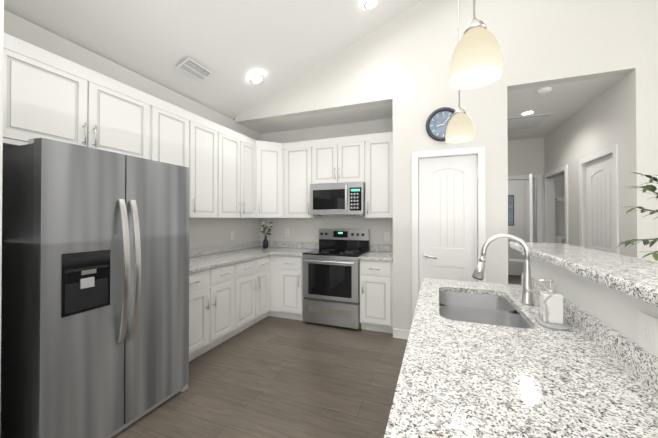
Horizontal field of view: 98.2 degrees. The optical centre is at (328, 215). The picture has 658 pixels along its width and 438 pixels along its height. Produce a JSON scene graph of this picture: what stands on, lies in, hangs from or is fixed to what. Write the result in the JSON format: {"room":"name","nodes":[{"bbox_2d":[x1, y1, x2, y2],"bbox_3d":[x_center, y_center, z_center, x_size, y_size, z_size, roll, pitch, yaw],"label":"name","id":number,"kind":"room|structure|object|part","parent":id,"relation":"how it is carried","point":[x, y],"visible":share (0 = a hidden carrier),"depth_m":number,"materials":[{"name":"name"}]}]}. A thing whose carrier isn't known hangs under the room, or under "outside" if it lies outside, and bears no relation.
{"room":"kitchen","nodes":[
{"label":"kitchen","id":0,"kind":"room"},
{"bbox_2d":[0,0,11,391],"bbox_3d":[-1.977,-0.175,1.464,0.760,3.136,0.140,0,0,21],"label":"wall","id":1,"kind":"structure","parent":0,"point":[5,16],"depth_m":1.39,"materials":[{"name":"white paint"}]},
{"bbox_2d":[12,13,267,248],"bbox_3d":[-2.385,-1.405,1.639,0.120,5.600,6.920,0,0,21],"label":"wall","id":2,"kind":"structure","parent":0,"point":[253,123],"depth_m":3.43,"materials":[{"name":"white paint"}]},
{"bbox_2d":[3,41,154,160],"bbox_3d":[-1.936,-0.742,2.161,0.336,0.560,0.985,0,0,21],"label":"upper cabinet","id":3,"kind":"object","parent":2,"relation":"attached to","point":[43,98],"depth_m":2.00,"materials":[{"name":"white wood"}]},
{"bbox_3d":[-0.568,-1.037,2.672,1.974,0.090,2.908,0,0,21],"label":"crown moulding","id":4,"kind":"part","parent":3,"relation":"part of","materials":[{"name":"white wood"}]},
{"bbox_2d":[155,101,222,217],"bbox_3d":[-1.610,-0.498,3.015,0.336,1.035,0.975,0,0,21],"label":"upper cabinet","id":5,"kind":"object","parent":2,"relation":"attached to","point":[181,140],"depth_m":3.05,"materials":[{"name":"white wood"}]},
{"bbox_2d":[189,241,258,256],"bbox_3d":[-1.527,0.445,3.671,0.020,0.098,2.238,0,0,21],"label":"backsplash","id":6,"kind":"structure","parent":2,"relation":"attached to","point":[203,252],"depth_m":3.83,"materials":[{"name":"grey stone"}]},
{"bbox_2d":[223,129,238,217],"bbox_3d":[-1.388,-0.493,3.599,0.336,1.035,0.535,0,0,21],"label":"upper cabinet","id":7,"kind":"object","parent":2,"relation":"attached to","point":[230,142],"depth_m":3.56,"materials":[{"name":"white wood"}]},
{"bbox_2d":[230,231,233,239],"bbox_3d":[-1.385,0.278,4.071,0.008,0.120,0.075,0,0,21],"label":"outlet","id":8,"kind":"object","parent":2,"relation":"attached to","point":[231,235],"visible":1,"depth_m":4.06,"materials":[{"name":"white plastic"}]},
{"bbox_2d":[239,137,254,217],"bbox_3d":[-1.231,-0.491,3.935,0.389,1.035,0.456,0,0,21],"label":"upper cabinet","id":9,"kind":"object","parent":2,"relation":"attached to","point":[246,146],"depth_m":3.86,"materials":[{"name":"white wood"}]},
{"bbox_2d":[255,141,278,216],"bbox_3d":[-0.973,-0.488,4.308,0.606,1.035,0.666,0,0,21],"label":"upper cabinet","id":10,"kind":"object","parent":2,"relation":"attached to","point":[266,153],"depth_m":4.11,"materials":[{"name":"white wood"}]},
{"bbox_2d":[279,141,320,216],"bbox_3d":[-0.412,-0.488,4.245,0.599,1.035,0.384,0,0,21],"label":"upper cabinet","id":11,"kind":"object","parent":2,"relation":"attached to","point":[296,162],"depth_m":4.13,"materials":[{"name":"white wood"}]},
{"bbox_2d":[259,241,392,252],"bbox_3d":[-0.080,0.450,4.306,2.232,0.098,0.020,0,0,21],"label":"backsplash","id":12,"kind":"structure","parent":2,"relation":"attached to","point":[282,244],"depth_m":4.38,"materials":[{"name":"grey stone"}]},
{"bbox_2d":[4,0,420,118],"bbox_3d":[0.471,-2.733,0.155,6.520,2.673,6.160,0,0,21],"label":"ceiling","id":13,"kind":"structure","parent":0,"point":[233,46],"depth_m":2.82,"materials":[{"name":"white paint"}]},
{"bbox_2d":[177,58,212,81],"bbox_3d":[-1.399,-1.525,2.988,0.160,0.069,0.320,0,0,21],"label":"ceiling vent","id":14,"kind":"object","parent":13,"relation":"in","point":[191,67],"visible":1,"depth_m":2.97,"materials":[{"name":"grey metal"}]},
{"bbox_2d":[250,74,263,83],"bbox_3d":[-0.871,-1.652,3.451,0.158,0.071,0.170,0,0,21],"label":"recessed light","id":15,"kind":"object","parent":13,"relation":"in","point":[257,79],"visible":1,"depth_m":3.45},
{"bbox_2d":[364,0,378,10],"bbox_3d":[0.445,-2.219,2.976,0.158,0.071,0.170,0,0,21],"label":"recessed light","id":16,"kind":"object","parent":13,"relation":"in","point":[369,5],"visible":0.98,"depth_m":2.99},
{"bbox_2d":[445,0,473,142],"bbox_3d":[0.958,-1.563,2.101,0.192,2.013,0.192,0,0,21],"label":"pendant light","id":17,"kind":"object","parent":13,"relation":"hanging from","point":[459,129],"visible":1,"depth_m":2.05,"materials":[{"name":"beige glass"}]},
{"bbox_2d":[449,0,502,89],"bbox_3d":[0.586,-1.561,1.151,0.192,2.024,0.192,0,0,21],"label":"pendant light","id":18,"kind":"object","parent":13,"relation":"hanging from","point":[476,61],"visible":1,"depth_m":1.10,"materials":[{"name":"beige glass"}]},
{"bbox_2d":[111,275,521,437],"bbox_3d":[2.089,1.432,2.547,7.980,0.060,12.000,0,0,21],"label":"floor","id":19,"kind":"structure","parent":0,"point":[272,377],"depth_m":2.33,"materials":[{"name":"brown wood"}]},
{"bbox_2d":[0,138,189,437],"bbox_3d":[-1.652,0.498,2.018,0.910,1.800,0.936,0,0,21],"label":"refrigerator","id":20,"kind":"object","parent":19,"relation":"on","point":[95,300],"visible":1,"depth_m":1.65,"materials":[{"name":"silver metal"}]},
{"bbox_2d":[189,269,210,361],"bbox_3d":[-1.568,0.963,2.749,0.596,0.880,0.490,0,0,21],"label":"base cabinet","id":21,"kind":"object","parent":19,"relation":"on","point":[199,283],"depth_m":2.77,"materials":[{"name":"white wood"}]},
{"bbox_2d":[211,261,238,348],"bbox_3d":[-1.411,0.966,3.160,0.596,0.880,0.390,0,0,21],"label":"base cabinet","id":22,"kind":"object","parent":19,"relation":"on","point":[235,289],"depth_m":3.09,"materials":[{"name":"white wood"}]},
{"bbox_2d":[189,245,278,272],"bbox_3d":[-1.243,0.510,3.562,0.626,0.033,2.238,0,0,21],"label":"countertop","id":23,"kind":"structure","parent":22,"relation":"on","point":[213,260],"depth_m":3.38,"materials":[{"name":"grey stone"}]},
{"bbox_2d":[260,222,272,247],"bbox_3d":[-0.965,0.295,4.444,0.223,0.410,0.194,0,0,21],"label":"vase","id":24,"kind":"object","parent":23,"relation":"on","point":[265,243],"visible":1,"depth_m":4.41,"materials":[{"name":"black ceramic"}]},
{"bbox_2d":[239,257,262,332],"bbox_3d":[-1.258,0.969,3.562,0.596,0.880,0.470,0,0,21],"label":"base cabinet","id":25,"kind":"object","parent":19,"relation":"on","point":[250,272],"depth_m":3.52,"materials":[{"name":"white wood"}]},
{"bbox_2d":[263,257,270,318],"bbox_3d":[-1.159,0.971,3.822,0.596,0.880,0.375,0,0,21],"label":"base cabinet","id":26,"kind":"object","parent":19,"relation":"on","point":[266,260],"depth_m":3.85,"materials":[{"name":"white wood"}]},
{"bbox_2d":[271,257,303,320],"bbox_3d":[-0.474,0.973,4.128,0.506,0.880,0.626,0,0,21],"label":"base cabinet","id":27,"kind":"object","parent":19,"relation":"on","point":[286,272],"depth_m":3.84,"materials":[{"name":"white wood"}]},
{"bbox_2d":[271,249,315,256],"bbox_3d":[-0.456,0.515,4.109,0.457,0.033,0.656,0,0,21],"label":"countertop","id":28,"kind":"structure","parent":27,"relation":"on","point":[282,252],"depth_m":3.88,"materials":[{"name":"grey stone"}]},
{"bbox_2d":[302,229,369,329],"bbox_3d":[0.102,0.799,3.854,0.756,1.225,0.679,0,0,21],"label":"range","id":29,"kind":"object","parent":19,"relation":"on","point":[331,280],"visible":0.96,"depth_m":3.62,"materials":[{"name":"silver metal"}]},
{"bbox_2d":[360,261,392,332],"bbox_3d":[0.668,0.970,3.694,0.402,0.880,0.626,0,0,21],"label":"base cabinet","id":30,"kind":"object","parent":19,"relation":"on","point":[376,277],"depth_m":3.41,"materials":[{"name":"white wood"}]},
{"bbox_2d":[359,249,392,260],"bbox_3d":[0.662,0.511,3.683,0.403,0.033,0.656,0,0,21],"label":"countertop","id":31,"kind":"structure","parent":30,"relation":"on","point":[372,256],"depth_m":3.47,"materials":[{"name":"grey stone"}]},
{"bbox_2d":[508,258,523,275],"bbox_3d":[4.400,1.234,6.751,0.450,0.400,0.400,0,0,21],"label":"ottoman","id":32,"kind":"object","parent":19,"relation":"on","point":[515,266],"visible":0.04,"depth_m":6.58,"materials":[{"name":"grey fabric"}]},
{"bbox_2d":[384,253,657,437],"bbox_3d":[0.534,0.804,0.532,0.837,1.165,3.320,0,0,21],"label":"kitchen island","id":33,"kind":"object","parent":19,"relation":"on","point":[487,360],"depth_m":0.87,"materials":[{"name":"granite"},{"name":"white painted wood"}]},
{"bbox_2d":[439,292,530,328],"bbox_3d":[0.816,0.614,1.571,0.402,0.202,0.692,0,0,21],"label":"sink","id":34,"kind":"object","parent":33,"relation":"in","point":[490,308],"depth_m":1.61,"materials":[{"name":"silver metal"}]},
{"bbox_2d":[534,279,568,330],"bbox_3d":[0.982,0.378,1.264,0.100,0.196,0.170,0,0,21],"label":"soap dispenser","id":35,"kind":"object","parent":33,"relation":"on","point":[550,316],"visible":1,"depth_m":1.24,"materials":[{"name":"white ceramic"}]},
{"bbox_2d":[532,242,657,304],"bbox_3d":[0.864,0.198,0.441,0.325,0.044,3.376,0,0,21],"label":"island countertop","id":36,"kind":"structure","parent":33,"relation":"on","point":[630,274],"depth_m":1.04,"materials":[{"name":"white stone"}]},
{"bbox_2d":[638,311,657,356],"bbox_3d":[0.914,0.344,0.819,0.012,0.120,0.075,0,0,21],"label":"outlet","id":37,"kind":"object","parent":33,"relation":"attached to","point":[647,320],"depth_m":0.81,"materials":[{"name":"white plastic"}]},
{"bbox_2d":[555,235,564,243],"bbox_3d":[4.005,0.871,4.451,0.650,1.090,0.655,0,0,21],"label":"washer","id":38,"kind":"object","parent":19,"relation":"on","point":[559,238],"visible":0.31,"depth_m":4.74,"materials":[{"name":"white"}]},
{"bbox_2d":[616,172,657,260],"bbox_3d":[1.996,0.432,1.335,1.043,1.919,0.768,0,0,21],"label":"tree","id":39,"kind":"object","parent":19,"relation":"on","point":[652,188],"visible":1,"depth_m":1.44,"materials":[{"name":"green plant"}]},
{"bbox_2d":[388,144,407,287],"bbox_3d":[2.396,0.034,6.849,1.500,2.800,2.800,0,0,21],"label":"wall","id":40,"kind":"structure","parent":0,"point":[397,225],"depth_m":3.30,"materials":[{"name":"white paint"}]},
{"bbox_2d":[408,104,479,315],"bbox_3d":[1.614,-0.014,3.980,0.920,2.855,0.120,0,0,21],"label":"wall","id":41,"kind":"structure","parent":0,"point":[419,140],"depth_m":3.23,"materials":[{"name":"white paint"}]},
{"bbox_2d":[315,137,366,183],"bbox_3d":[0.174,-0.727,4.055,0.760,0.560,0.326,0,0,21],"label":"upper cabinet","id":42,"kind":"object","parent":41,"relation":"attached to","point":[335,161],"depth_m":3.89,"materials":[{"name":"white wood"}]},
{"bbox_2d":[310,182,364,214],"bbox_3d":[0.153,-0.229,3.995,0.754,0.423,0.446,0,0,21],"label":"microwave","id":43,"kind":"object","parent":42,"relation":"attached to","point":[348,198],"visible":0.98,"depth_m":3.81,"materials":[{"name":"silver metal"}]},
{"bbox_2d":[363,137,392,217],"bbox_3d":[0.690,-0.491,3.857,0.469,1.035,0.326,0,0,21],"label":"upper cabinet","id":44,"kind":"object","parent":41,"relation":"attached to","point":[379,183],"depth_m":3.70,"materials":[{"name":"white wood"}]},
{"bbox_2d":[384,232,389,240],"bbox_3d":[0.811,0.288,3.978,0.075,0.120,0.008,0,0,21],"label":"electrical outlet","id":45,"kind":"object","parent":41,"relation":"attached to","point":[386,236],"visible":1,"depth_m":3.98,"materials":[{"name":"white plastic"}]},
{"bbox_2d":[426,107,455,140],"bbox_3d":[1.250,-1.004,3.118,0.370,0.370,0.038,0,0,21],"label":"wall clock","id":46,"kind":"object","parent":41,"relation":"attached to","point":[438,120],"visible":0.58,"depth_m":3.13,"materials":[{"name":"grey"}]},
{"bbox_2d":[520,110,535,115],"bbox_3d":[2.546,-1.318,3.656,0.170,0.011,0.170,0,0,21],"label":"recessed light","id":47,"kind":"object","parent":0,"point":[528,112],"visible":0.96,"depth_m":3.64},
{"bbox_2d":[507,113,554,129],"bbox_3d":[2.718,-1.314,4.051,0.620,0.016,0.580,0,0,21],"label":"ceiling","id":48,"kind":"structure","parent":0,"point":[523,122],"depth_m":3.95,"materials":[{"name":"grey paint"}]},
{"bbox_2d":[537,87,551,94],"bbox_3d":[2.274,-1.312,3.011,0.130,0.035,0.130,0,0,21],"label":"smoke detector","id":49,"kind":"object","parent":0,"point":[544,91],"visible":1,"depth_m":2.98,"materials":[{"name":"white plastic"}]},
{"bbox_2d":[456,0,657,283],"bbox_3d":[3.447,-0.881,5.204,1.640,4.607,5.140,0,0,21],"label":"wall","id":50,"kind":"structure","parent":0,"point":[592,64],"depth_m":2.90,"materials":[{"name":"white paint"}]},
{"bbox_2d":[419,155,477,291],"bbox_3d":[1.301,0.371,3.125,0.603,2.051,0.105,0,0,21],"label":"pantry door","id":51,"kind":"structure","parent":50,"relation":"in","point":[448,242],"depth_m":3.14,"materials":[{"name":"white wood"}]},
{"bbox_2d":[393,144,618,339],"bbox_3d":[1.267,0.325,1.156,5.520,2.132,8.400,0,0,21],"label":"door frame","id":52,"kind":"structure","parent":50,"relation":"attached to","point":[479,152],"depth_m":3.22,"materials":[{"name":"white wood"}]},
{"bbox_2d":[508,195,513,225],"bbox_3d":[3.141,-0.095,4.928,0.100,0.530,0.021,0,0,21],"label":"framed picture","id":53,"kind":"object","parent":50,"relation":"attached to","point":[510,210],"visible":0.82,"depth_m":4.92,"materials":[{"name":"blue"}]},
{"bbox_2d":[529,154,612,252],"bbox_3d":[3.104,0.383,3.892,0.444,2.038,2.070,0,0,21],"label":"doors","id":54,"kind":"structure","parent":50,"relation":"in","point":[599,192],"depth_m":3.24,"materials":[{"name":"grey wood"}]}
]}

